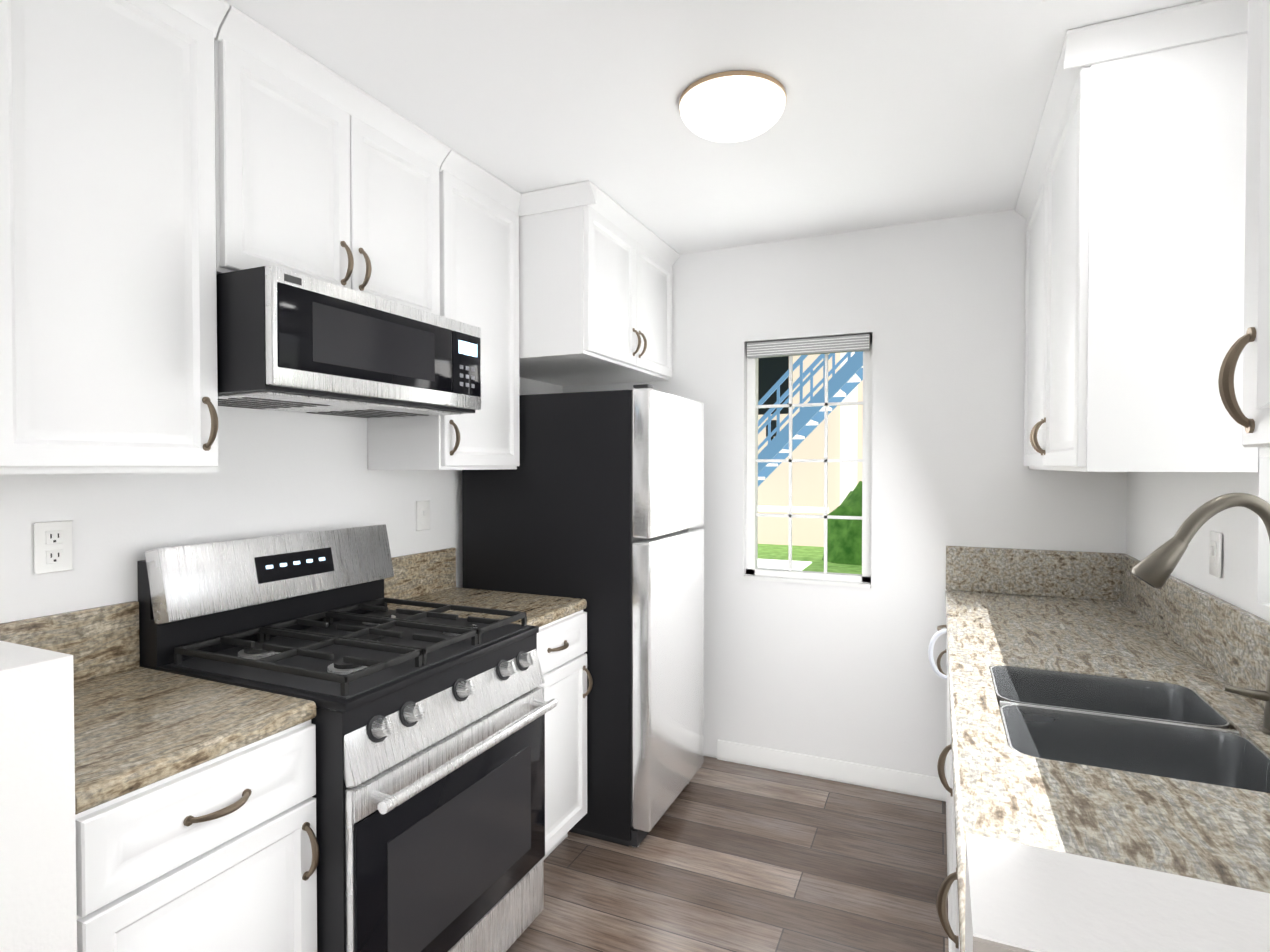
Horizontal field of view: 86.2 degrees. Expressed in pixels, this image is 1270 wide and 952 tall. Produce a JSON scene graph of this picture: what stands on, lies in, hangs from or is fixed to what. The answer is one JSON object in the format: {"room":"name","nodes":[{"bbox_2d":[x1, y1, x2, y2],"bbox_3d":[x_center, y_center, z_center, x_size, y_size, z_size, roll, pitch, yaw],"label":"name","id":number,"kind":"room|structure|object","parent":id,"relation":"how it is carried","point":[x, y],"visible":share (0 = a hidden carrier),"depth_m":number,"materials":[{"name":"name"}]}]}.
{"room":"kitchen","nodes":[
{"label":"kitchen","id":0,"kind":"room"},
{"bbox_2d":[0,377,562,622],"bbox_3d":[-0.973,0.154,2.498,0.120,2.475,2.830,0,1,24],"label":"wall","id":1,"kind":"structure","parent":0,"point":[277,473],"depth_m":1.93,"materials":[{"name":"white paint"}]},
{"bbox_2d":[34,520,72,573],"bbox_3d":[-1.326,0.161,1.549,0.010,0.115,0.076,0,1,24],"label":"electrical outlet","id":2,"kind":"object","parent":1,"relation":"attached to","point":[52,546],"visible":1,"depth_m":1.54,"materials":[{"name":"white plastic"}]},
{"bbox_2d":[0,601,139,682],"bbox_3d":[-1.341,0.399,1.506,0.020,0.164,0.442,0,1,24],"label":"backsplash","id":3,"kind":"structure","parent":1,"relation":"attached to","point":[95,642],"depth_m":1.60,"materials":[{"name":"stone"}]},
{"bbox_2d":[0,0,228,473],"bbox_3d":[-1.178,-0.536,1.421,0.376,1.058,0.437,0,1,24],"label":"upper cabinet","id":4,"kind":"object","parent":1,"relation":"attached to","point":[108,318],"visible":1,"depth_m":1.35,"materials":[{"name":"white wood"}]},
{"bbox_2d":[214,5,450,314],"bbox_3d":[-0.931,-0.777,1.966,0.376,0.593,0.756,0,1,24],"label":"upper cabinet","id":5,"kind":"object","parent":1,"relation":"attached to","point":[324,173],"visible":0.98,"depth_m":1.80,"materials":[{"name":"white wood"}]},
{"bbox_2d":[217,265,480,417],"bbox_3d":[-0.871,-0.333,1.945,0.500,0.282,0.752,0,1,24],"label":"microwave","id":6,"kind":"object","parent":1,"relation":"attached to","point":[289,341],"visible":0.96,"depth_m":1.68,"materials":[{"name":"black metal"}]},
{"bbox_2d":[384,547,455,603],"bbox_3d":[-0.844,0.382,2.614,0.020,0.164,0.455,0,1,24],"label":"backsplash","id":7,"kind":"structure","parent":1,"relation":"attached to","point":[421,574],"depth_m":2.63,"materials":[{"name":"stone"}]},
{"bbox_2d":[416,500,429,530],"bbox_3d":[-0.826,0.154,2.656,0.016,0.115,0.076,0,1,24],"label":"light switch","id":8,"kind":"object","parent":1,"relation":"attached to","point":[422,515],"visible":1,"depth_m":2.65,"materials":[{"name":"white plastic"}]},
{"bbox_2d":[367,148,520,469],"bbox_3d":[-0.681,-0.553,2.528,0.376,1.058,0.459,0,1,24],"label":"upper cabinet","id":9,"kind":"object","parent":1,"relation":"attached to","point":[479,242],"visible":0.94,"depth_m":2.43,"materials":[{"name":"white wood"}]},
{"bbox_2d":[518,181,679,385],"bbox_3d":[-0.277,-0.781,3.063,0.671,0.618,0.958,0,1,24],"label":"upper cabinet","id":10,"kind":"object","parent":1,"relation":"attached to","point":[596,263],"visible":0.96,"depth_m":2.68,"materials":[{"name":"white wood"}]},
{"bbox_2d":[0,641,1269,951],"bbox_3d":[-0.326,0.849,0.738,2.510,1.140,0.130,0,1,24],"label":"wall","id":11,"kind":"structure","parent":0,"point":[1022,898],"depth_m":0.50,"materials":[{"name":"white paint"}]},
{"bbox_2d":[224,0,1201,253],"bbox_3d":[-0.219,-1.072,0.178,6.040,0.050,6.410,0,1,24],"label":"ceiling","id":12,"kind":"structure","parent":0,"point":[897,112],"depth_m":1.90,"materials":[{"name":"white paint"}]},
{"bbox_2d":[679,70,785,142],"bbox_3d":[0.278,-1.028,1.945,0.304,0.090,0.304,0,1,24],"label":"flush-mount light fixture","id":13,"kind":"object","parent":12,"relation":"attached to","point":[732,106],"visible":1,"depth_m":1.86,"materials":[{"name":"beige glass"}]},
{"bbox_2d":[506,756,948,951],"bbox_3d":[-0.219,1.452,0.217,6.040,0.050,6.410,0,1,24],"label":"floor","id":14,"kind":"structure","parent":0,"point":[726,856],"depth_m":2.37,"materials":[{"name":"laminate"}]},
{"bbox_2d":[75,720,319,951],"bbox_3d":[-1.042,0.966,1.380,0.675,0.884,0.442,0,1,24],"label":"base cabinet","id":15,"kind":"object","parent":14,"relation":"on","point":[220,853],"visible":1,"depth_m":1.24,"materials":[{"name":"white wood"}]},
{"bbox_2d":[74,667,315,814],"bbox_3d":[-1.061,0.503,1.382,0.633,0.038,0.442,0,1,24],"label":"countertop","id":16,"kind":"structure","parent":15,"relation":"on","point":[136,728],"depth_m":1.34,"materials":[{"name":"stone"}]},
{"bbox_2d":[137,524,557,951],"bbox_3d":[-0.738,0.788,1.903,0.792,1.225,0.756,0,1,24],"label":"range","id":17,"kind":"object","parent":14,"relation":"on","point":[429,796],"visible":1,"depth_m":1.74,"materials":[{"name":"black metal"}]},
{"bbox_2d":[537,610,592,859],"bbox_3d":[-0.545,0.949,2.488,0.675,0.884,0.455,0,1,24],"label":"base cabinet","id":18,"kind":"object","parent":14,"relation":"on","point":[562,648],"visible":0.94,"depth_m":2.42,"materials":[{"name":"white wood"}]},
{"bbox_2d":[387,587,586,626],"bbox_3d":[-0.564,0.486,2.490,0.633,0.038,0.455,0,1,24],"label":"countertop","id":19,"kind":"structure","parent":18,"relation":"on","point":[541,610],"depth_m":2.49,"materials":[{"name":"stone"}]},
{"bbox_2d":[462,384,703,846],"bbox_3d":[-0.202,0.521,2.942,0.848,1.726,0.637,0,1,24],"label":"fridge","id":20,"kind":"object","parent":14,"relation":"on","point":[595,500],"visible":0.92,"depth_m":2.59,"materials":[{"name":"silver"}]},
{"bbox_2d":[940,749,943,776],"bbox_3d":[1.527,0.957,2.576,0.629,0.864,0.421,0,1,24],"label":"base cabinet","id":21,"kind":"object","parent":14,"relation":"on","point":[942,753],"depth_m":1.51,"materials":[{"name":"white"}]},
{"bbox_2d":[945,590,1269,951],"bbox_3d":[1.083,0.520,1.588,0.634,0.038,2.573,0,1,24],"label":"countertop","id":22,"kind":"structure","parent":21,"relation":"on","point":[1003,790],"depth_m":1.15,"materials":[{"name":"stone"}]},
{"bbox_2d":[990,665,1269,792],"bbox_3d":[1.010,0.608,1.440,0.425,0.204,0.625,0,1,24],"label":"sink","id":23,"kind":"object","parent":22,"relation":"in","point":[1167,730],"visible":0.35,"depth_m":1.46,"materials":[{"name":"silver metal"}]},
{"bbox_2d":[1131,493,1269,734],"bbox_3d":[1.163,0.268,1.371,0.267,0.470,0.062,0,1,24],"label":"faucet","id":24,"kind":"object","parent":22,"relation":"on","point":[1155,568],"visible":1,"depth_m":1.37,"materials":[{"name":"silver metal"}]},
{"bbox_2d":[940,625,947,928],"bbox_3d":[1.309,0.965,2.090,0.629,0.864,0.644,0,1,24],"label":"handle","id":25,"kind":"object","parent":14,"relation":"on","point":[945,630],"depth_m":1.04,"materials":[{"name":"white"}]},
{"bbox_2d":[944,657,949,716],"bbox_3d":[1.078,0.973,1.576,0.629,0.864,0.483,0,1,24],"label":"base cabinet","id":26,"kind":"object","parent":14,"relation":"on","point":[946,676],"depth_m":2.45,"materials":[{"name":"white wood"}]},
{"bbox_2d":[944,717,954,934],"bbox_3d":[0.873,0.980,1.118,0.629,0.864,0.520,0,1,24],"label":"base cabinet","id":27,"kind":"object","parent":14,"relation":"on","point":[948,775],"depth_m":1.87,"materials":[{"name":"white wood"}]},
{"bbox_2d":[948,833,959,951],"bbox_3d":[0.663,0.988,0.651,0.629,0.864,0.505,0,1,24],"label":"base cabinet","id":28,"kind":"object","parent":14,"relation":"on","point":[949,922],"depth_m":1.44,"materials":[{"name":"white wood"}]},
{"bbox_2d":[563,209,1126,776],"bbox_3d":[0.781,0.143,3.196,2.510,2.475,0.120,0,1,24],"label":"wall","id":29,"kind":"structure","parent":0,"point":[935,309],"depth_m":2.99,"materials":[{"name":"white paint"}]},
{"bbox_2d":[743,334,872,587],"bbox_3d":[0.802,-0.071,3.165,0.576,1.131,0.112,0,1,24],"label":"window","id":30,"kind":"structure","parent":29,"relation":"in","point":[826,346],"depth_m":3.16,"materials":[{"name":"white plastic"}]},
{"bbox_2d":[717,740,945,800],"bbox_3d":[0.871,1.336,3.100,1.028,0.092,0.014,0,1,24],"label":"baseboard","id":31,"kind":"structure","parent":29,"relation":"attached to","point":[914,784],"depth_m":3.08,"materials":[{"name":"white wood"}]},
{"bbox_2d":[1126,447,1269,621],"bbox_3d":[1.426,0.171,1.421,0.120,2.475,2.830,0,1,24],"label":"wall","id":32,"kind":"structure","parent":0,"point":[1162,507],"depth_m":1.82,"materials":[{"name":"white paint"}]},
{"bbox_2d":[946,546,1269,708],"bbox_3d":[1.084,0.408,1.586,0.632,0.184,2.573,0,1,24],"label":"backsplash","id":33,"kind":"structure","parent":32,"relation":"attached to","point":[1227,642],"depth_m":2.42,"materials":[{"name":"stone"}]},
{"bbox_2d":[1015,0,1257,471],"bbox_3d":[1.468,-0.547,2.126,0.386,1.058,1.246,0,1,24],"label":"upper cabinet","id":34,"kind":"object","parent":32,"relation":"attached to","point":[1130,205],"visible":1,"depth_m":1.62,"materials":[{"name":"white wood"}]},
{"bbox_2d":[1209,531,1221,577],"bbox_3d":[1.504,0.203,1.765,0.012,0.115,0.072,0,1,24],"label":"electrical outlet","id":35,"kind":"object","parent":32,"relation":"attached to","point":[1215,554],"visible":0.98,"depth_m":1.75,"materials":[{"name":"white plastic"}]},
{"bbox_2d":[1218,0,1269,456],"bbox_3d":[0.770,-0.535,0.548,0.369,1.033,0.440,0,1,24],"label":"upper cabinet","id":36,"kind":"object","parent":32,"relation":"attached to","point":[1253,417],"visible":1,"depth_m":0.78,"materials":[{"name":"white"}]},
{"label":"outside","id":37,"kind":"structure","parent":0,"visible":0},
{"bbox_2d":[758,544,861,573],"bbox_3d":[9.905,1.262,22.051,60.000,0.050,41.700,0,1,24],"label":"ground","id":38,"kind":"structure","parent":37,"point":[813,555],"depth_m":11.78,"materials":[{"name":"green plant"}]},
{"bbox_2d":[758,559,811,570],"bbox_3d":[-1.921,1.373,12.670,10.100,0.019,0.900,0,1,24],"label":"path","id":39,"kind":"structure","parent":38,"relation":"on","point":[779,564],"depth_m":10.70,"materials":[{"name":"grey"}]},
{"bbox_2d":[758,351,862,546],"bbox_3d":[3.586,-3.194,15.225,22.000,9.227,8.200,0,1,24],"label":"building","id":40,"kind":"structure","parent":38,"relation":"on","point":[845,422],"depth_m":13.08,"materials":[{"name":"beige"}]},
{"bbox_2d":[822,481,861,565],"bbox_3d":[5.954,0.710,6.839,8.874,1.525,7.491,0,1,24],"label":"hedge","id":41,"kind":"object","parent":38,"relation":"on","point":[844,542],"visible":0.42,"depth_m":10.97,"materials":[{"name":"green plant"}]}
]}

